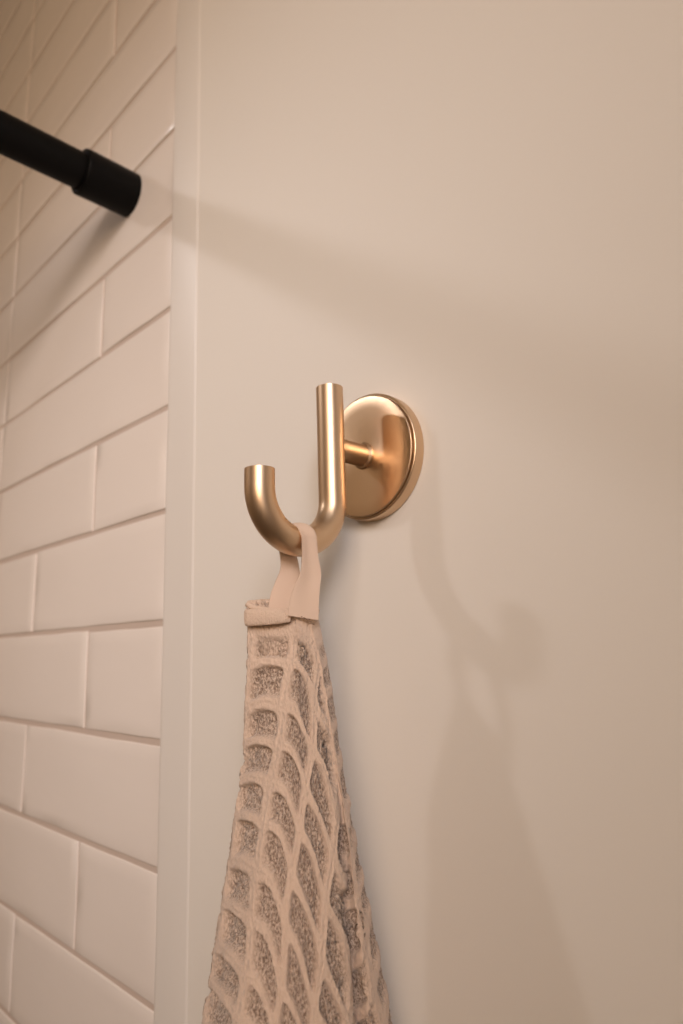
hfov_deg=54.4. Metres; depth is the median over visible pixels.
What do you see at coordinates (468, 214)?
wall
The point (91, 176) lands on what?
shower rod
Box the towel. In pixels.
[202,523,392,1023]
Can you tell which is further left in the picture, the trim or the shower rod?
the shower rod
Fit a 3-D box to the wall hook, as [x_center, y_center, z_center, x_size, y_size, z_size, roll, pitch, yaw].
[-0.009,-0.018,0.258,0.067,0.072,0.054,10,-16,-44]
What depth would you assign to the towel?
0.21 m
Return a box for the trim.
[154,0,200,1023]
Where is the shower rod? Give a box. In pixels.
[0,109,141,216]
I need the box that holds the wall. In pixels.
[0,0,682,1023]
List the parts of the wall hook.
hook arm, stem, plate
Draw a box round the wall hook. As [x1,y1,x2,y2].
[244,383,423,556]

